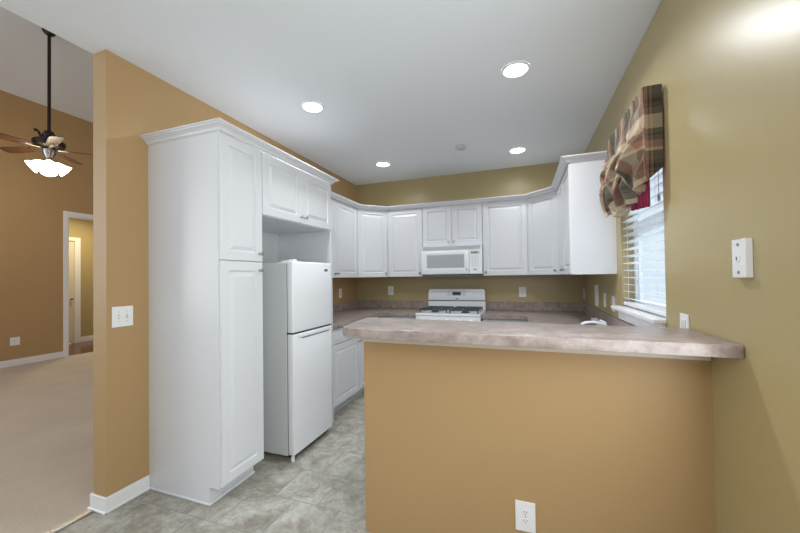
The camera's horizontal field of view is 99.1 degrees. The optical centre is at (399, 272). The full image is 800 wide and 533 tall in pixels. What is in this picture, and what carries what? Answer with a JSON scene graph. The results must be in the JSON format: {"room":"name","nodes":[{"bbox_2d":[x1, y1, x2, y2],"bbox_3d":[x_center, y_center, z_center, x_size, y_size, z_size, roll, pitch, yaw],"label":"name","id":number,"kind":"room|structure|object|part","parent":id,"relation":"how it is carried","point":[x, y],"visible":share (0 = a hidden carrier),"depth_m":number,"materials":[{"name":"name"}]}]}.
{"room":"kitchen","nodes":[
{"label":"kitchen","id":0,"kind":"room"},
{"bbox_2d":[0,90,92,361],"bbox_3d":[-6.719,-0.701,4.535,0.120,4.430,10.000,-1,-1,20],"label":"wall","id":1,"kind":"structure","parent":0,"point":[33,204],"depth_m":5.78,"materials":[{"name":"beige paint"}]},
{"bbox_2d":[10,337,19,345],"bbox_3d":[-6.257,1.123,5.541,0.008,0.130,0.115,-1,-1,20],"label":"outlet","id":2,"kind":"object","parent":1,"relation":"attached to","point":[15,340],"visible":1,"depth_m":5.54,"materials":[{"name":"white plastic"}]},
{"bbox_2d":[0,351,62,367],"bbox_3d":[-7.176,1.442,2.944,0.014,0.110,6.736,-1,-1,20],"label":"baseboard","id":3,"kind":"structure","parent":1,"relation":"attached to","point":[20,361],"depth_m":5.70,"materials":[{"name":"white wood"}]},
{"bbox_2d":[63,211,92,356],"bbox_3d":[-5.916,0.216,6.716,0.152,2.638,1.194,-1,-1,20],"label":"trim","id":4,"kind":"structure","parent":1,"relation":"attached to","point":[66,214],"depth_m":6.17,"materials":[{"name":"white wood"}]},
{"bbox_2d":[0,6,92,122],"bbox_3d":[-4.229,-3.741,3.727,5.461,1.622,10.100,-1,-1,20],"label":"ceiling","id":5,"kind":"structure","parent":0,"point":[23,43],"depth_m":5.29,"materials":[{"name":"white paint"}]},
{"bbox_2d":[0,28,92,176],"bbox_3d":[-4.908,-2.380,4.701,1.290,2.048,1.233,-1,-1,20],"label":"ceiling fan","id":6,"kind":"object","parent":5,"relation":"hanging from","point":[49,143],"visible":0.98,"depth_m":4.71,"materials":[{"name":"black metal"}]},
{"bbox_3d":[-5.033,-1.718,4.324,0.146,0.039,0.450,-1,-1,20],"label":"blade","id":7,"kind":"part","parent":6,"relation":"part of","materials":[{"name":"brown wood"}]},
{"bbox_3d":[-5.325,-1.707,4.757,0.450,0.039,0.146,-1,-1,2],"label":"blade","id":8,"kind":"part","parent":6,"relation":"part of","materials":[{"name":"brown wood"}]},
{"bbox_3d":[-4.947,-1.707,4.553,0.099,0.027,0.220,-1,-1,20],"label":"blade arm","id":9,"kind":"part","parent":6,"relation":"part of","materials":[{"name":"silver metal"}]},
{"bbox_3d":[-4.986,-1.447,4.641,0.170,0.184,0.186,-1,-1,20],"label":"lamp shade","id":10,"kind":"part","parent":6,"relation":"part of","materials":[{"name":"white glass"}]},
{"bbox_3d":[-5.077,-1.702,4.748,0.214,0.027,0.099,-1,-1,20],"label":"blade arm","id":11,"kind":"part","parent":6,"relation":"part of","materials":[{"name":"brown wood"}]},
{"bbox_3d":[-4.973,-1.444,4.847,0.186,0.184,0.170,-1,-1,20],"label":"lamp shade","id":12,"kind":"part","parent":6,"relation":"part of","materials":[{"name":"white glass"}]},
{"bbox_3d":[-4.780,-1.450,4.628,0.186,0.184,0.170,-1,-1,20],"label":"lamp shade","id":13,"kind":"part","parent":6,"relation":"part of","materials":[{"name":"white glass"}]},
{"bbox_3d":[-4.529,-1.722,4.468,0.450,0.039,0.146,-1,-1,38],"label":"blade","id":14,"kind":"part","parent":6,"relation":"part of","materials":[{"name":"brown wood"}]},
{"bbox_3d":[-4.767,-1.448,4.834,0.170,0.184,0.186,-1,-1,20],"label":"lamp shade","id":15,"kind":"part","parent":6,"relation":"part of","materials":[{"name":"white glass"}]},
{"bbox_3d":[-5.003,-1.706,5.169,0.146,0.039,0.450,-1,-1,-16],"label":"blade","id":16,"kind":"part","parent":6,"relation":"part of","materials":[{"name":"brown wood"}]},
{"bbox_2d":[69,218,92,336],"bbox_3d":[-7.204,0.166,7.620,0.100,2.800,4.500,-1,-1,20],"label":"wall","id":17,"kind":"structure","parent":0,"point":[78,228],"depth_m":7.72,"materials":[{"name":"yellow paint"}]},
{"bbox_2d":[69,241,73,343],"bbox_3d":[-7.251,0.432,7.295,0.110,2.240,0.460,-1,-1,20],"label":"door","id":18,"kind":"structure","parent":17,"relation":"in","point":[71,243],"depth_m":7.47,"materials":[{"name":"beige wood"}]},
{"bbox_2d":[69,237,80,342],"bbox_3d":[-7.247,0.397,7.309,0.020,2.330,0.650,-1,-1,20],"label":"trim","id":19,"kind":"structure","parent":17,"relation":"attached to","point":[77,241],"depth_m":7.55,"materials":[{"name":"white wood"}]},
{"bbox_2d":[81,335,92,341],"bbox_3d":[-6.749,1.515,8.650,0.014,0.120,2.230,-1,-1,20],"label":"baseboard","id":20,"kind":"structure","parent":17,"relation":"attached to","point":[85,338],"depth_m":7.71,"materials":[{"name":"white"}]},
{"bbox_2d":[0,341,370,532],"bbox_3d":[-3.680,1.478,3.426,10.672,0.056,10.000,-1,-1,20],"label":"floor","id":21,"kind":"structure","parent":0,"point":[322,490],"depth_m":2.31,"materials":[{"name":"stone"}]},
{"bbox_2d":[47,509,93,532],"bbox_3d":[-2.538,1.386,-0.010,0.040,0.013,4.296,-1,-1,20],"label":"trim","id":22,"kind":"structure","parent":21,"relation":"on","point":[88,512],"depth_m":1.91,"materials":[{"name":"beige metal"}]},
{"bbox_2d":[139,118,267,505],"bbox_3d":[-1.286,0.257,2.273,0.676,2.298,0.412,-1,-1,20],"label":"pantry cabinet","id":23,"kind":"object","parent":21,"relation":"on","point":[206,412],"visible":1,"depth_m":2.14,"materials":[{"name":"white wood"}]},
{"bbox_3d":[-1.301,-0.868,2.289,0.676,0.047,0.412,-1,-1,20],"label":"crown molding","id":24,"kind":"part","parent":23,"relation":"part of","materials":[{"name":"white wood"}]},
{"bbox_3d":[-1.029,-0.460,2.218,0.020,0.771,0.348,-1,-1,20],"label":"door","id":25,"kind":"part","parent":23,"relation":"part of","materials":[{"name":"white wood"}]},
{"bbox_3d":[-1.015,0.608,2.203,0.020,1.352,0.348,-1,-1,20],"label":"door","id":26,"kind":"part","parent":23,"relation":"part of","materials":[{"name":"white wood"}]},
{"bbox_2d":[262,259,331,461],"bbox_3d":[-1.007,0.662,2.885,0.675,1.500,0.543,-1,-1,20],"label":"refrigerator","id":27,"kind":"object","parent":21,"relation":"on","point":[297,339],"visible":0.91,"depth_m":2.60,"materials":[{"name":"white metal"}]},
{"bbox_3d":[-0.728,0.188,2.790,0.056,0.537,0.543,-1,-1,20],"label":"freezer door","id":28,"kind":"part","parent":27,"relation":"part of","materials":[{"name":"white metal"}]},
{"bbox_3d":[-0.718,0.914,2.780,0.056,0.895,0.543,-1,-1,20],"label":"fresh food door","id":29,"kind":"part","parent":27,"relation":"part of","materials":[{"name":"white metal"}]},
{"bbox_3d":[-0.690,0.485,2.790,0.007,0.031,0.453,-1,-1,20],"label":"handle","id":30,"kind":"part","parent":27,"relation":"part of","materials":[{"name":"white plastic"}]},
{"bbox_2d":[260,143,338,421],"bbox_3d":[-1.052,0.264,2.925,0.676,2.298,0.975,-1,-1,20],"label":"tall cabinet","id":31,"kind":"object","parent":21,"relation":"on","point":[296,195],"visible":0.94,"depth_m":2.96,"materials":[{"name":"white wood"}]},
{"bbox_3d":[-1.374,0.516,2.999,0.011,1.804,0.900,-1,-1,20],"label":"panel","id":32,"kind":"part","parent":31,"relation":"part of","materials":[{"name":"white wood"}]},
{"bbox_3d":[-0.894,-0.622,2.606,0.020,0.438,0.454,-1,-1,20],"label":"door","id":33,"kind":"part","parent":31,"relation":"part of","materials":[{"name":"white wood"}]},
{"bbox_3d":[-0.894,-0.865,2.880,0.307,0.047,0.975,-1,-1,20],"label":"crown molding","id":34,"kind":"part","parent":31,"relation":"part of","materials":[{"name":"white wood"}]},
{"bbox_3d":[-0.932,0.515,3.329,0.621,1.804,0.019,-1,-1,20],"label":"panel","id":35,"kind":"part","parent":31,"relation":"part of","materials":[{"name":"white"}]},
{"bbox_3d":[-0.740,-0.618,3.036,0.020,0.438,0.454,-1,-1,20],"label":"door","id":36,"kind":"part","parent":31,"relation":"part of","materials":[{"name":"white wood"}]},
{"bbox_2d":[333,317,376,413],"bbox_3d":[-0.731,0.984,3.841,0.638,0.876,1.086,-1,-1,20],"label":"base cabinet","id":37,"kind":"object","parent":21,"relation":"on","point":[348,353],"visible":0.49,"depth_m":3.51,"materials":[{"name":"white wood"}]},
{"bbox_3d":[-0.560,0.627,3.509,0.020,0.145,0.556,-1,-1,20],"label":"drawer","id":38,"kind":"part","parent":37,"relation":"part of","materials":[{"name":"white wood"}]},
{"bbox_3d":[-0.555,1.004,3.503,0.020,0.590,0.553,-1,-1,20],"label":"door","id":39,"kind":"part","parent":37,"relation":"part of","materials":[{"name":"white wood"}]},
{"bbox_3d":[-0.530,1.407,3.765,0.014,0.022,1.085,-1,-1,20],"label":"shoe molding","id":40,"kind":"part","parent":37,"relation":"part of","materials":[{"name":"white wood"}]},
{"bbox_3d":[-0.373,1.009,4.011,0.020,0.590,0.512,-1,-1,20],"label":"door","id":41,"kind":"part","parent":37,"relation":"part of","materials":[{"name":"white wood"}]},
{"bbox_2d":[333,300,427,327],"bbox_3d":[-0.406,0.472,4.085,1.103,0.142,1.753,-1,-1,20],"label":"countertop","id":42,"kind":"structure","parent":37,"relation":"on","point":[345,313],"depth_m":4.57,"materials":[{"name":"stone"}]},
{"bbox_2d":[377,316,415,318],"bbox_3d":[-0.220,0.988,4.590,1.096,0.876,0.668,-1,-1,20],"label":"base cabinet","id":43,"kind":"object","parent":21,"relation":"on","point":[402,317],"visible":0.02,"depth_m":4.24,"materials":[{"name":"white"}]},
{"bbox_2d":[416,289,485,320],"bbox_3d":[0.652,0.815,4.240,0.762,1.188,0.721,-1,-1,20],"label":"gas range","id":44,"kind":"object","parent":21,"relation":"on","point":[443,304],"visible":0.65,"depth_m":4.41,"materials":[{"name":"white metal"}]},
{"bbox_3d":[0.551,0.567,3.970,0.760,0.108,0.030,-1,-1,20],"label":"control panel","id":45,"kind":"part","parent":44,"relation":"part of","materials":[{"name":"white metal"}]},
{"bbox_2d":[416,309,485,316],"bbox_3d":[0.643,0.500,4.233,0.762,0.025,0.597,-1,-1,20],"label":"cooktop","id":46,"kind":"object","parent":44,"relation":"in","point":[426,313],"depth_m":4.02,"materials":[{"name":"white metal"}]},
{"bbox_3d":[0.746,0.280,4.510,0.245,0.066,0.003,-1,-1,20],"label":"control plate","id":47,"kind":"part","parent":44,"relation":"part of","materials":[{"name":"white metal"}]},
{"bbox_2d":[483,318,527,322],"bbox_3d":[1.572,0.954,3.965,1.125,0.876,0.638,-1,-1,20],"label":"base cabinet","id":48,"kind":"object","parent":21,"relation":"on","point":[484,319],"visible":0.02,"depth_m":3.81,"materials":[{"name":"white"}]},
{"bbox_3d":[1.342,0.937,2.600,0.638,0.876,2.186,-1,-1,20],"label":"base cabinet","id":49,"kind":"object","parent":21,"relation":"on","visible":0},
{"bbox_2d":[481,302,636,326],"bbox_3d":[1.037,0.437,3.027,1.480,0.142,2.774,-1,-1,20],"label":"countertop","id":50,"kind":"structure","parent":49,"relation":"on","point":[534,312],"depth_m":3.86,"materials":[{"name":"stone"}]},
{"bbox_2d":[580,320,606,325],"bbox_3d":[1.547,0.420,2.716,0.204,0.078,0.103,-1,-1,20],"label":"faucet","id":51,"kind":"object","parent":50,"relation":"on","point":[601,322],"visible":0.63,"depth_m":2.69,"materials":[{"name":"white metal"}]},
{"bbox_3d":[1.530,0.406,2.699,0.184,0.044,0.021,-1,-1,20],"label":"spout","id":52,"kind":"part","parent":51,"relation":"part of","materials":[{"name":"white metal"}]},
{"bbox_2d":[93,49,357,496],"bbox_3d":[-1.228,0.054,3.629,0.120,2.743,3.376,-1,-1,20],"label":"wall","id":53,"kind":"structure","parent":0,"point":[129,102],"depth_m":2.11,"materials":[{"name":"beige paint"}]},
{"bbox_2d":[87,475,150,514],"bbox_3d":[-0.824,1.391,4.685,0.164,0.090,5.708,-1,-1,20],"label":"baseboard","id":54,"kind":"structure","parent":53,"relation":"attached to","point":[100,504],"depth_m":2.05,"materials":[{"name":"white wood"}]},
{"bbox_2d":[112,306,132,327],"bbox_3d":[-1.700,0.272,2.094,0.018,0.124,0.118,-1,-1,20],"label":"light switch","id":55,"kind":"object","parent":53,"relation":"attached to","point":[122,316],"visible":1,"depth_m":2.09,"materials":[{"name":"white plastic"}]},
{"bbox_2d":[331,191,359,277],"bbox_3d":[-0.863,-0.404,3.931,0.380,0.942,1.142,-1,-1,20],"label":"upper cabinet","id":56,"kind":"object","parent":53,"relation":"attached to","point":[343,216],"visible":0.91,"depth_m":4.08,"materials":[{"name":"white wood"}]},
{"bbox_3d":[-0.841,-0.386,3.621,0.020,0.890,0.566,-1,-1,20],"label":"door","id":57,"kind":"part","parent":56,"relation":"part of","materials":[{"name":"white wood"}]},
{"bbox_3d":[-0.718,-0.855,3.879,0.055,0.046,1.134,-1,-1,20],"label":"crown molding","id":58,"kind":"part","parent":56,"relation":"part of","materials":[{"name":"white wood"}]},
{"bbox_2d":[333,300,427,311],"bbox_3d":[-0.406,0.453,4.085,1.103,0.105,1.753,-1,-1,20],"label":"backsplash","id":59,"kind":"structure","parent":53,"relation":"attached to","point":[358,303],"depth_m":4.86,"materials":[{"name":"stone"}]},
{"bbox_2d":[0,0,660,184],"bbox_3d":[-0.574,-1.424,1.065,3.131,0.120,7.592,-1,-1,20],"label":"ceiling","id":60,"kind":"structure","parent":0,"point":[403,84],"depth_m":2.21,"materials":[{"name":"white paint"}]},
{"bbox_2d":[300,101,323,112],"bbox_3d":[-0.706,-1.333,2.753,0.188,0.010,0.188,-1,-1,20],"label":"recessed light","id":61,"kind":"object","parent":60,"relation":"in","point":[309,106],"visible":1,"depth_m":2.74,"materials":[{"name":"white glass"}]},
{"bbox_2d":[375,161,390,166],"bbox_3d":[-0.208,-1.319,4.172,0.188,0.010,0.188,-1,-1,20],"label":"recessed light","id":62,"kind":"object","parent":60,"relation":"in","point":[382,163],"visible":1,"depth_m":4.16,"materials":[{"name":"white"}]},
{"bbox_2d":[455,144,466,150],"bbox_3d":[0.652,-1.323,3.643,0.120,0.040,0.120,-1,-1,20],"label":"smoke detector","id":63,"kind":"object","parent":60,"relation":"attached to","point":[461,147],"visible":1,"depth_m":3.61,"materials":[{"name":"grey plastic"}]},
{"bbox_2d":[501,61,529,78],"bbox_3d":[0.778,-1.360,2.296,0.188,0.010,0.188,-1,-1,20],"label":"recessed light","id":64,"kind":"object","parent":60,"relation":"in","point":[516,69],"visible":1,"depth_m":2.28,"materials":[{"name":"white glass"}]},
{"bbox_2d":[509,147,526,153],"bbox_3d":[1.298,-1.345,3.768,0.188,0.010,0.188,-1,-1,20],"label":"recessed light","id":65,"kind":"object","parent":60,"relation":"in","point":[515,150],"visible":1,"depth_m":3.76,"materials":[{"name":"white"}]},
{"bbox_2d":[356,162,583,309],"bbox_3d":[0.854,0.040,4.624,3.131,2.743,0.100,-1,-1,20],"label":"wall","id":66,"kind":"structure","parent":0,"point":[523,179],"depth_m":4.54,"materials":[{"name":"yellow paint"}]},
{"bbox_2d":[357,204,387,277],"bbox_3d":[-0.448,-0.399,4.698,0.644,0.942,0.644,-1,-1,20],"label":"upper cabinet","id":67,"kind":"object","parent":66,"relation":"attached to","point":[372,234],"visible":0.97,"depth_m":4.50,"materials":[{"name":"white wood"}]},
{"bbox_3d":[-0.351,-0.851,4.487,0.420,0.046,0.055,0,-1,-25],"label":"crown molding","id":68,"kind":"part","parent":67,"relation":"part of","materials":[{"name":"white wood"}]},
{"bbox_2d":[388,286,393,294],"bbox_3d":[-0.134,0.264,4.918,0.085,0.128,0.008,-1,-1,20],"label":"outlet","id":69,"kind":"object","parent":66,"relation":"attached to","point":[390,288],"visible":1,"depth_m":4.92,"materials":[{"name":"white plastic"}]},
{"bbox_2d":[387,203,422,276],"bbox_3d":[0.104,-0.407,4.641,0.494,0.942,0.380,-1,-1,20],"label":"upper cabinet","id":70,"kind":"object","parent":66,"relation":"attached to","point":[404,222],"visible":0.97,"depth_m":4.51,"materials":[{"name":"white wood"}]},
{"bbox_3d":[0.047,-0.857,4.494,0.486,0.046,0.055,-1,-1,20],"label":"crown molding","id":71,"kind":"part","parent":70,"relation":"part of","materials":[{"name":"white wood"}]},
{"bbox_2d":[421,198,482,246],"bbox_3d":[0.694,-0.609,4.432,0.764,0.560,0.380,-1,-1,20],"label":"upper cabinet","id":72,"kind":"object","parent":66,"relation":"attached to","point":[445,223],"visible":1,"depth_m":4.30,"materials":[{"name":"white wood"}]},
{"bbox_3d":[0.474,-0.587,4.379,0.375,0.503,0.020,-1,-1,20],"label":"door","id":73,"kind":"part","parent":72,"relation":"part of","materials":[{"name":"white wood"}]},
{"bbox_3d":[0.635,-0.868,4.283,0.764,0.046,0.055,-1,-1,20],"label":"crown molding","id":74,"kind":"part","parent":72,"relation":"part of","materials":[{"name":"white wood"}]},
{"bbox_2d":[421,244,482,276],"bbox_3d":[0.688,-0.138,4.391,0.758,0.381,0.452,-1,-1,20],"label":"microwave","id":75,"kind":"object","parent":72,"relation":"attached to","point":[456,260],"visible":0.98,"depth_m":4.21,"materials":[{"name":"white"}]},
{"bbox_3d":[0.560,-0.122,4.260,0.605,0.295,0.034,-1,-1,20],"label":"door","id":76,"kind":"part","parent":75,"relation":"part of","materials":[{"name":"white"}]},
{"bbox_3d":[0.632,-0.302,4.244,0.758,0.057,0.019,-1,-1,20],"label":"vent panel","id":77,"kind":"part","parent":75,"relation":"part of","materials":[{"name":"white plastic"}]},
{"bbox_3d":[0.806,-0.132,4.134,0.022,0.231,0.047,-1,-1,20],"label":"handle","id":78,"kind":"part","parent":75,"relation":"part of","materials":[{"name":"white plastic"}]},
{"bbox_3d":[0.919,-0.129,4.133,0.149,0.295,0.031,-1,-1,20],"label":"control panel","id":79,"kind":"part","parent":75,"relation":"part of","materials":[{"name":"white plastic"}]},
{"bbox_3d":[0.830,-0.593,4.251,0.375,0.503,0.020,-1,-1,20],"label":"door","id":80,"kind":"part","parent":72,"relation":"part of","materials":[{"name":"white wood"}]},
{"bbox_2d":[481,194,527,275],"bbox_3d":[1.302,-0.430,4.213,0.524,0.942,0.380,-1,-1,20],"label":"upper cabinet","id":81,"kind":"object","parent":66,"relation":"attached to","point":[504,218],"visible":0.99,"depth_m":4.08,"materials":[{"name":"white wood"}]},
{"bbox_3d":[1.238,-0.879,4.068,0.516,0.046,0.055,-1,-1,20],"label":"crown molding","id":82,"kind":"part","parent":81,"relation":"part of","materials":[{"name":"white wood"}]},
{"bbox_2d":[519,287,525,296],"bbox_3d":[1.551,0.250,4.315,0.085,0.128,0.008,-1,-1,20],"label":"outlet","id":83,"kind":"object","parent":66,"relation":"attached to","point":[522,290],"visible":1,"depth_m":4.31,"materials":[{"name":"white plastic"}]},
{"bbox_2d":[525,187,579,274],"bbox_3d":[1.779,-0.441,3.902,0.644,0.942,0.644,-1,-1,20],"label":"upper cabinet","id":84,"kind":"object","parent":66,"relation":"attached to","point":[542,215],"visible":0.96,"depth_m":3.79,"materials":[{"name":"white wood"}]},
{"bbox_3d":[1.555,-0.887,3.805,0.055,0.046,0.420,0,-1,-25],"label":"crown molding","id":85,"kind":"part","parent":84,"relation":"part of","materials":[{"name":"white wood"}]},
{"bbox_3d":[1.595,-0.417,3.815,0.020,0.890,0.422,0,-1,-25],"label":"door","id":86,"kind":"part","parent":84,"relation":"part of","materials":[{"name":"white wood"}]},
{"bbox_2d":[364,342,715,532],"bbox_3d":[0.537,0.838,1.633,1.502,1.068,0.115,-1,-1,20],"label":"wall","id":87,"kind":"structure","parent":0,"point":[455,436],"depth_m":1.54,"materials":[{"name":"beige paint"}]},
{"bbox_2d":[515,500,535,532],"bbox_3d":[0.571,1.113,1.552,0.086,0.134,0.008,-1,-1,20],"label":"outlet","id":88,"kind":"object","parent":87,"relation":"attached to","point":[525,518],"visible":1,"depth_m":1.55,"materials":[{"name":"white plastic"}]},
{"bbox_2d":[521,509,528,515],"bbox_3d":[0.570,1.093,1.550,0.033,0.028,0.002,-1,-1,20],"label":"receptacle","id":89,"kind":"object","parent":88,"relation":"attached to","point":[524,512],"depth_m":1.55,"materials":[{"name":"white plastic"}]},
{"bbox_2d":[522,518,528,524],"bbox_3d":[0.570,1.132,1.549,0.033,0.028,0.002,-1,-1,20],"label":"receptacle","id":90,"kind":"object","parent":88,"relation":"attached to","point":[525,521],"depth_m":1.55,"materials":[{"name":"white plastic"}]},
{"bbox_2d":[363,339,710,360],"bbox_3d":[0.502,0.329,1.569,1.477,0.049,0.036,-1,-1,20],"label":"trim","id":91,"kind":"structure","parent":87,"relation":"attached to","point":[364,340],"depth_m":1.49,"materials":[{"name":"beige"}]},
{"bbox_2d":[343,317,743,358],"bbox_3d":[0.473,0.281,1.603,1.577,0.046,0.443,-1,-1,20],"label":"bar","id":92,"kind":"object","parent":87,"relation":"on","point":[625,339],"visible":1,"depth_m":1.41,"materials":[{"name":"stone"}]},
{"bbox_2d":[583,0,799,532],"bbox_3d":[0.976,-0.022,0.497,0.120,2.743,7.592,-1,-1,20],"label":"wall","id":93,"kind":"structure","parent":0,"point":[728,71],"depth_m":1.17,"materials":[{"name":"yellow paint"}]},
{"bbox_2d":[551,151,616,274],"bbox_3d":[1.636,-0.451,3.111,0.380,0.942,1.002,-1,-1,20],"label":"upper cabinet","id":94,"kind":"object","parent":93,"relation":"attached to","point":[587,239],"visible":0.97,"depth_m":2.70,"materials":[{"name":"white wood"}]},
{"bbox_3d":[1.607,-0.423,3.398,0.020,0.890,0.460,-1,-1,20],"label":"door","id":95,"kind":"part","parent":94,"relation":"part of","materials":[{"name":"white wood"}]},
{"bbox_3d":[1.450,-0.427,2.957,0.020,0.890,0.468,-1,-1,20],"label":"door","id":96,"kind":"part","parent":94,"relation":"part of","materials":[{"name":"white wood"}]},
{"bbox_3d":[1.629,-0.898,3.114,0.380,0.046,0.994,-1,-1,20],"label":"crown molding","id":97,"kind":"part","parent":94,"relation":"part of","materials":[{"name":"white wood"}]},
{"bbox_2d":[595,285,598,306],"bbox_3d":[1.936,0.230,3.361,0.009,0.205,0.150,-1,-1,20],"label":"wall plate","id":98,"kind":"object","parent":93,"relation":"attached to","point":[596,286],"visible":1,"depth_m":3.33,"materials":[{"name":"white plastic"}]},
{"bbox_2d":[603,293,605,306],"bbox_3d":[1.819,0.248,3.032,0.008,0.125,0.075,-1,-1,20],"label":"outlet","id":99,"kind":"object","parent":93,"relation":"attached to","point":[604,294],"visible":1,"depth_m":3.02,"materials":[{"name":"white plastic"}]},
{"bbox_2d":[612,296,614,311],"bbox_3d":[1.717,0.254,2.747,0.009,0.125,0.085,-1,-1,20],"label":"light switch","id":100,"kind":"object","parent":93,"relation":"attached to","point":[613,297],"visible":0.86,"depth_m":2.73,"materials":[{"name":"white plastic"}]},
{"bbox_2d":[599,83,663,216],"bbox_3d":[1.386,-0.644,2.127,0.182,0.613,0.805,-1,-1,20],"label":"valance","id":101,"kind":"object","parent":93,"relation":"attached to","point":[635,151],"visible":1,"depth_m":1.83,"materials":[{"name":"fabric"}]},
{"bbox_2d":[611,210,666,327],"bbox_3d":[1.531,-0.246,2.154,0.178,1.174,0.897,-1,-1,20],"label":"window","id":102,"kind":"structure","parent":93,"relation":"in","point":[637,317],"depth_m":2.26,"materials":[{"name":"white plastic"}]},
{"bbox_2d":[622,167,665,316],"bbox_3d":[1.515,-0.299,2.122,0.061,1.066,0.788,-1,-1,20],"label":"window blind","id":103,"kind":"object","parent":102,"relation":"attached to","point":[659,177],"visible":0.48,"depth_m":2.03,"materials":[{"name":"white plastic"}]},
{"bbox_3d":[1.525,0.222,2.113,0.052,0.024,0.784,-1,-1,20],"label":"rail","id":104,"kind":"part","parent":103,"relation":"part of","materials":[{"name":"white plastic"}]},
{"bbox_3d":[1.376,-0.582,1.818,0.014,0.410,0.013,-1,-1,20],"label":"pull cord","id":105,"kind":"part","parent":103,"relation":"part of","materials":[{"name":"white fabric"}]},
{"bbox_3d":[1.582,-0.296,2.098,0.043,1.078,0.798,-1,-1,20],"label":"frame","id":106,"kind":"part","parent":102,"relation":"part of","materials":[{"name":"white plastic"}]},
{"bbox_3d":[1.582,-0.296,2.098,0.035,0.980,0.710,-1,-1,20],"label":"sash","id":107,"kind":"part","parent":102,"relation":"part of","materials":[{"name":"white plastic"}]},
{"bbox_2d":[680,313,689,327],"bbox_3d":[1.286,0.248,1.543,0.009,0.118,0.086,-1,-1,20],"label":"outlet","id":108,"kind":"object","parent":93,"relation":"attached to","point":[684,319],"visible":0.56,"depth_m":1.53,"materials":[{"name":"white plastic"}]},
{"bbox_2d":[732,238,753,277],"bbox_3d":[1.122,-0.045,1.120,0.023,0.126,0.075,-1,-1,20],"label":"phone jack","id":109,"kind":"object","parent":93,"relation":"attached to","point":[742,249],"visible":1,"depth_m":1.10,"materials":[{"name":"white plastic"}]}
]}

